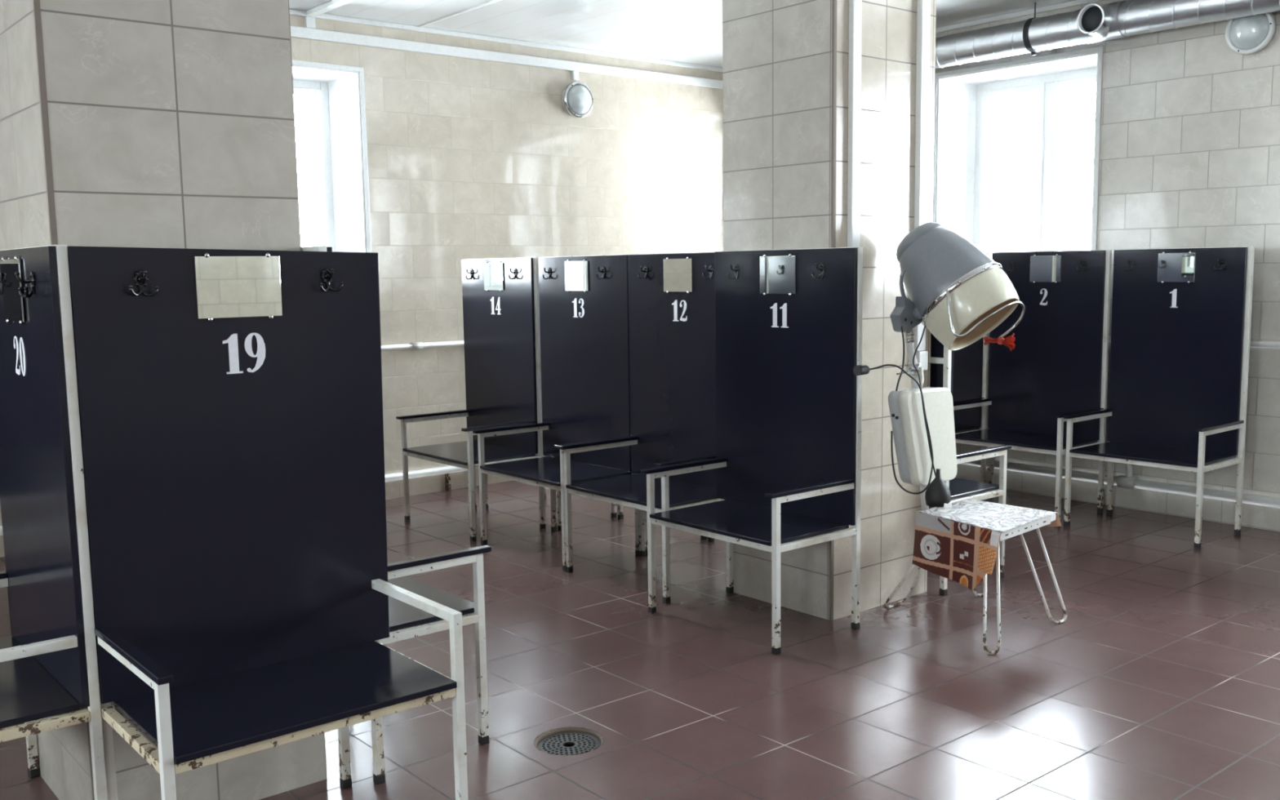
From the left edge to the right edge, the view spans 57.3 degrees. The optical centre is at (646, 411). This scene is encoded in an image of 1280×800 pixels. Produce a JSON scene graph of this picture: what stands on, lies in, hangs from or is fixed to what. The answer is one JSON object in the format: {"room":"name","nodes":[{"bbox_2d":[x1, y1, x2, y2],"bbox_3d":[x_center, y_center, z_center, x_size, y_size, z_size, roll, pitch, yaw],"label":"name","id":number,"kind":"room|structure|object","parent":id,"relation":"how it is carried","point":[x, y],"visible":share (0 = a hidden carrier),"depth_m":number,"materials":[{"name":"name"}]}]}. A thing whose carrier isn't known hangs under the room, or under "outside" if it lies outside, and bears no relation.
{"room":"changing room","nodes":[
{"label":"changing room","id":0,"kind":"room"},
{"bbox_2d":[0,14,724,557],"bbox_3d":[-4.069,-0.728,6.045,11.987,3.090,0.560,-7,9,-40],"label":"wall","id":1,"kind":"structure","parent":0,"point":[468,158],"depth_m":8.08,"materials":[{"name":"beige tile"}]},
{"bbox_2d":[0,457,519,535],"bbox_3d":[-3.842,0.681,5.966,11.967,0.052,0.052,-7,9,-40],"label":"pipe","id":2,"kind":"object","parent":1,"relation":"attached to","point":[444,469],"visible":0.02,"depth_m":7.88,"materials":[{"name":"white metal"}]},
{"bbox_2d":[292,59,371,252],"bbox_3d":[-2.423,-1.412,7.325,1.230,1.493,0.610,-7,9,-40],"label":"window","id":3,"kind":"structure","parent":1,"relation":"in","point":[338,107],"depth_m":7.65,"materials":[{"name":"white paint"}]},
{"bbox_2d":[381,340,464,350],"bbox_3d":[-3.860,-0.172,5.870,11.967,0.046,0.046,-7,9,-40],"label":"pipe","id":4,"kind":"object","parent":1,"relation":"attached to","point":[417,345],"visible":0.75,"depth_m":7.80,"materials":[{"name":"white metal"}]},
{"bbox_2d":[444,473,451,491],"bbox_3d":[-1.367,0.483,8.056,0.015,0.124,0.049,-7,9,-40],"label":"bracket","id":5,"kind":"object","parent":1,"relation":"attached to","point":[447,476],"visible":1,"depth_m":8.04,"materials":[{"name":"metal"}]},
{"bbox_2d":[289,8,722,71],"bbox_3d":[-3.903,-2.222,5.638,11.987,0.030,0.022,-7,9,-40],"label":"trim","id":6,"kind":"structure","parent":1,"relation":"attached to","point":[295,12],"depth_m":8.02,"materials":[{"name":"white plastic"}]},
{"bbox_2d":[290,16,723,88],"bbox_3d":[-3.864,-2.111,5.680,11.882,0.196,0.025,-7,9,-40],"label":"pipe","id":7,"kind":"object","parent":1,"relation":"attached to","point":[309,32],"visible":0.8,"depth_m":7.98,"materials":[{"name":"white metal"}]},
{"bbox_2d":[561,81,593,118],"bbox_3d":[-0.486,-2.258,8.462,0.256,0.256,0.102,-7,9,-40],"label":"wall lamp","id":8,"kind":"object","parent":1,"relation":"attached to","point":[577,99],"visible":1,"depth_m":8.42,"materials":[{"name":"white plastic"}]},
{"bbox_2d":[563,743,574,746],"bbox_3d":[-0.248,1.121,3.765,0.206,0.069,0.206,-7,9,-40],"label":"drain hole","id":9,"kind":"object","parent":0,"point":[564,744],"depth_m":3.87,"materials":[{"name":"black metal"}]},
{"bbox_2d":[0,480,1279,799],"bbox_3d":[-0.269,1.450,1.771,13.107,0.300,12.320,-7,9,-40],"label":"floor","id":10,"kind":"structure","parent":0,"point":[1160,678],"depth_m":4.28,"materials":[{"name":"red tile"}]},
{"bbox_2d":[0,244,107,799],"bbox_3d":[-1.817,0.375,3.006,0.530,1.576,0.783,-7,9,-40],"label":"seat","id":11,"kind":"object","parent":10,"relation":"on","point":[49,664],"visible":1,"depth_m":2.95,"materials":[{"name":"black laminate"}]},
{"bbox_2d":[0,255,24,324],"bbox_3d":[-1.658,-0.317,3.055,0.006,0.177,0.208,-7,9,-40],"label":"mirror","id":12,"kind":"object","parent":11,"relation":"attached to","point":[13,304],"depth_m":3.04,"materials":[{"name":"silver metal"}]},
{"bbox_2d":[0,0,327,799],"bbox_3d":[-1.437,-0.436,3.358,0.646,3.090,0.666,-7,9,-40],"label":"pillar","id":13,"kind":"structure","parent":10,"relation":"on","point":[124,123],"depth_m":3.08,"materials":[{"name":"tile"}]},
{"bbox_2d":[67,245,467,799],"bbox_3d":[-0.912,0.370,2.959,0.811,1.572,0.529,-7,9,-40],"label":"seat","id":14,"kind":"object","parent":10,"relation":"on","point":[230,402],"visible":1,"depth_m":3.04,"materials":[{"name":"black laminate"}]},
{"bbox_2d":[194,253,282,321],"bbox_3d":[-1.058,-0.325,3.041,0.222,0.175,0.006,-7,9,-40],"label":"mirror","id":15,"kind":"object","parent":14,"relation":"attached to","point":[228,286],"depth_m":3.04,"materials":[{"name":"silver metal"}]},
{"bbox_2d":[301,245,491,788],"bbox_3d":[-0.945,0.267,3.794,0.530,1.576,0.787,-7,9,-40],"label":"seat","id":16,"kind":"object","parent":10,"relation":"on","point":[402,615],"visible":0.1,"depth_m":3.65,"materials":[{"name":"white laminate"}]},
{"bbox_2d":[395,257,546,541],"bbox_3d":[-1.054,-0.110,6.896,0.529,1.576,0.791,-7,9,-40],"label":"seat","id":17,"kind":"object","parent":10,"relation":"on","point":[501,322],"visible":0.98,"depth_m":6.94,"materials":[{"name":"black laminate"}]},
{"bbox_2d":[483,261,503,291],"bbox_3d":[-0.913,-0.805,6.967,0.006,0.177,0.208,-7,9,-40],"label":"mirror","id":18,"kind":"object","parent":17,"relation":"attached to","point":[493,271],"depth_m":6.96,"materials":[{"name":"silver metal"}]},
{"bbox_2d":[484,268,617,517],"bbox_3d":[-0.611,-0.153,7.195,0.501,1.576,0.780,-7,9,-40],"label":"seat","id":19,"kind":"object","parent":10,"relation":"on","point":[613,506],"visible":0.12,"depth_m":7.13,"materials":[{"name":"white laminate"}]},
{"bbox_2d":[472,253,639,571],"bbox_3d":[-0.503,-0.038,6.242,0.529,1.576,0.836,-7,9,-40],"label":"seat","id":20,"kind":"object","parent":10,"relation":"on","point":[584,300],"visible":0.99,"depth_m":6.33,"materials":[{"name":"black laminate"}]},
{"bbox_2d":[564,259,588,292],"bbox_3d":[-0.381,-0.735,6.336,0.006,0.177,0.208,-7,9,-40],"label":"mirror","id":21,"kind":"object","parent":20,"relation":"attached to","point":[576,271],"depth_m":6.33,"materials":[{"name":"silver metal"}]},
{"bbox_2d":[533,726,604,755],"bbox_3d":[-0.249,1.105,3.763,0.223,0.102,0.223,-7,9,-40],"label":"floor drain","id":22,"kind":"object","parent":10,"relation":"on","point":[571,740],"visible":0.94,"depth_m":3.79,"materials":[{"name":"metal"}]},
{"bbox_2d":[556,472,706,551],"bbox_3d":[-0.090,-0.085,6.579,0.501,1.576,0.780,-7,9,-40],"label":"seat","id":23,"kind":"object","parent":10,"relation":"on","point":[620,508],"visible":0.14,"depth_m":6.78,"materials":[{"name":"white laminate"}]},
{"bbox_2d":[558,252,724,603],"bbox_3d":[0.003,0.028,5.643,0.529,1.576,0.806,-7,9,-40],"label":"seat","id":24,"kind":"object","parent":10,"relation":"on","point":[672,295],"visible":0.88,"depth_m":5.78,"materials":[{"name":"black laminate"}]},
{"bbox_2d":[663,256,692,293],"bbox_3d":[0.150,-0.666,5.706,0.006,0.177,0.208,-7,9,-40],"label":"mirror","id":25,"kind":"object","parent":24,"relation":"attached to","point":[677,270],"depth_m":5.70,"materials":[{"name":"silver metal"}]},
{"bbox_2d":[645,499,714,554],"bbox_3d":[0.424,-0.017,5.969,0.501,1.576,0.780,-7,9,-40],"label":"seat","id":26,"kind":"object","parent":10,"relation":"on","point":[709,539],"visible":0.02,"depth_m":6.19,"materials":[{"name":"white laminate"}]},
{"bbox_2d":[640,246,862,654],"bbox_3d":[0.413,0.110,4.925,0.529,1.576,0.826,-7,9,-40],"label":"seat","id":27,"kind":"object","parent":10,"relation":"on","point":[787,463],"visible":1,"depth_m":4.96,"materials":[{"name":"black laminate"}]},
{"bbox_2d":[760,253,795,295],"bbox_3d":[0.557,-0.584,4.992,0.006,0.177,0.208,-7,9,-40],"label":"mirror","id":28,"kind":"object","parent":27,"relation":"attached to","point":[777,271],"depth_m":4.99,"materials":[{"name":"silver metal"}]},
{"bbox_2d":[722,0,936,620],"bbox_3d":[0.812,-0.699,5.263,0.668,3.090,0.648,-7,9,-40],"label":"pillar","id":29,"kind":"structure","parent":10,"relation":"on","point":[785,62],"depth_m":5.02,"materials":[{"name":"tile"}]},
{"bbox_2d":[847,0,862,247],"bbox_3d":[0.854,-1.098,4.813,0.054,2.189,0.026,-7,9,-40],"label":"pipe","id":30,"kind":"object","parent":29,"relation":"attached to","point":[855,6],"visible":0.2,"depth_m":4.79,"materials":[{"name":"white metal"}]},
{"bbox_2d":[912,0,930,351],"bbox_3d":[1.197,-1.247,5.083,0.060,1.967,0.030,-7,9,-40],"label":"pipe","id":31,"kind":"object","parent":29,"relation":"attached to","point":[923,6],"visible":0.79,"depth_m":5.07,"materials":[{"name":"white metal"}]},
{"bbox_2d":[915,351,928,370],"bbox_3d":[1.219,-0.227,5.209,0.062,0.085,0.038,-7,9,-40],"label":"box","id":32,"kind":"object","parent":29,"relation":"attached to","point":[922,357],"visible":0.56,"depth_m":5.19,"materials":[{"name":"white plastic"}]},
{"bbox_2d":[853,222,1025,510],"bbox_3d":[1.206,-0.160,4.760,0.508,1.223,0.602,5,9,38],"label":"hair dryer","id":33,"kind":"object","parent":29,"relation":"attached to","point":[956,291],"visible":1,"depth_m":4.74,"materials":[{"name":"grey plastic"}]},
{"bbox_2d":[896,222,1016,346],"bbox_3d":[1.265,-0.523,4.807,0.368,0.515,0.493,-7,9,-40],"label":"hood","id":34,"kind":"object","parent":33,"relation":"attached to","point":[935,260],"depth_m":4.69,"materials":[{"name":"grey plastic"}]},
{"bbox_2d":[983,333,1015,351],"bbox_3d":[1.471,-0.287,4.846,0.144,0.074,0.066,-3,7,-14],"label":"handle","id":35,"kind":"object","parent":33,"relation":"attached to","point":[1008,341],"visible":1,"depth_m":4.85,"materials":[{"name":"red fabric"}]},
{"bbox_2d":[929,333,1011,595],"bbox_3d":[1.293,0.003,5.709,0.511,1.576,0.787,-7,9,-40],"label":"seat","id":36,"kind":"object","parent":10,"relation":"on","point":[941,357],"visible":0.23,"depth_m":5.43,"materials":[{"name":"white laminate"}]},
{"bbox_2d":[952,252,991,493],"bbox_3d":[1.772,-0.252,7.744,0.529,1.576,0.788,-7,9,-40],"label":"seat","id":37,"kind":"object","parent":10,"relation":"on","point":[969,361],"visible":0.05,"depth_m":7.67,"materials":[{"name":"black laminate"}]},
{"bbox_2d":[883,513,1066,654],"bbox_3d":[1.426,0.660,4.942,0.594,0.454,0.740,-4,8,-25],"label":"stool","id":38,"kind":"object","parent":10,"relation":"on","point":[1045,521],"visible":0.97,"depth_m":4.83,"materials":[{"name":"white enamelled metal"},{"name":"patterned oilcloth"}]},
{"bbox_2d":[911,498,1062,591],"bbox_3d":[1.417,0.561,4.928,0.561,0.266,0.477,-7,9,-40],"label":"oilcloth","id":39,"kind":"object","parent":38,"relation":"on","point":[962,552],"visible":1,"depth_m":4.84,"materials":[{"name":"multicoloured plastic"}]},
{"bbox_2d":[952,249,1111,519],"bbox_3d":[2.296,-0.184,7.122,0.529,1.576,0.802,-7,9,-40],"label":"seat","id":40,"kind":"object","parent":10,"relation":"on","point":[1055,368],"visible":0.84,"depth_m":7.17,"materials":[{"name":"blue laminate"}]},
{"bbox_2d":[1030,253,1061,283],"bbox_3d":[2.446,-0.877,7.182,0.006,0.177,0.208,-7,9,-40],"label":"mirror","id":41,"kind":"object","parent":40,"relation":"attached to","point":[1044,268],"depth_m":7.18,"materials":[{"name":"silver metal"}]},
{"bbox_2d":[1063,246,1254,548],"bbox_3d":[2.821,-0.115,6.500,0.529,1.576,0.788,-7,9,-40],"label":"seat","id":42,"kind":"object","parent":10,"relation":"on","point":[1178,324],"visible":1,"depth_m":6.57,"materials":[{"name":"blue laminate"}]},
{"bbox_2d":[1157,251,1195,283],"bbox_3d":[2.969,-0.809,6.563,0.006,0.177,0.208,-7,9,-40],"label":"mirror","id":43,"kind":"object","parent":42,"relation":"attached to","point":[1173,267],"depth_m":6.56,"materials":[{"name":"silver metal"}]},
{"bbox_2d":[288,0,1075,67],"bbox_3d":[-0.314,-1.841,1.370,13.107,0.150,12.320,-7,9,-40],"label":"ceiling","id":44,"kind":"structure","parent":0,"point":[684,31],"depth_m":7.46,"materials":[{"name":"white paint"}]},
{"bbox_2d":[306,0,355,16],"bbox_3d":[-1.226,-2.324,6.173,0.060,0.027,2.570,-7,9,-40],"label":"cable trunking","id":45,"kind":"object","parent":44,"relation":"attached to","point":[333,4],"visible":1,"depth_m":6.95,"materials":[{"name":"white plastic"}]},
{"bbox_2d":[417,0,502,27],"bbox_3d":[2.107,-2.040,3.375,0.025,0.006,11.178,-7,9,-40],"label":"trim","id":46,"kind":"structure","parent":44,"relation":"attached to","point":[493,1],"depth_m":7.24,"materials":[{"name":"white plastic"}]},
{"bbox_2d":[934,0,1279,68],"bbox_3d":[2.616,-2.320,6.873,0.280,0.313,5.107,-7,9,-40],"label":"ventilation duct","id":47,"kind":"object","parent":44,"relation":"attached to","point":[1095,22],"visible":0.59,"depth_m":6.79,"materials":[{"name":"metal"}]},
{"bbox_2d":[934,0,1279,531],"bbox_3d":[4.515,-0.786,5.559,0.560,3.090,12.320,-7,9,-40],"label":"wall","id":48,"kind":"structure","parent":0,"point":[1189,148],"depth_m":6.71,"materials":[{"name":"beige tile"}]},
{"bbox_2d":[933,46,1102,252],"bbox_3d":[2.562,-1.534,7.767,0.610,1.493,1.231,-7,9,-40],"label":"window","id":49,"kind":"structure","parent":48,"relation":"in","point":[962,100],"depth_m":7.98,"materials":[{"name":"white paint"}]},
{"bbox_2d":[935,0,1103,33],"bbox_3d":[4.278,-2.278,5.180,0.022,0.030,11.178,-7,9,-40],"label":"pipe","id":50,"kind":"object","parent":48,"relation":"attached to","point":[1077,2],"depth_m":7.45,"materials":[{"name":"white metal"}]},
{"bbox_2d":[961,458,1279,508],"bbox_3d":[4.303,0.555,5.482,0.076,0.186,11.110,-7,9,-40],"label":"pipe","id":51,"kind":"object","parent":48,"relation":"attached to","point":[1128,482],"visible":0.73,"depth_m":7.05,"materials":[{"name":"white metal"}]},
{"bbox_2d":[988,332,1279,348],"bbox_3d":[4.303,-0.252,5.393,0.034,0.034,11.110,-7,9,-40],"label":"pipe","id":52,"kind":"object","parent":48,"relation":"attached to","point":[1252,344],"visible":0.02,"depth_m":6.45,"materials":[{"name":"white metal"}]},
{"bbox_2d":[1225,12,1275,54],"bbox_3d":[3.274,-2.105,6.348,0.102,0.316,0.268,-7,9,-40],"label":"wall lamp","id":53,"kind":"object","parent":48,"relation":"attached to","point":[1246,35],"visible":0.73,"depth_m":6.32,"materials":[{"name":"white glass"}]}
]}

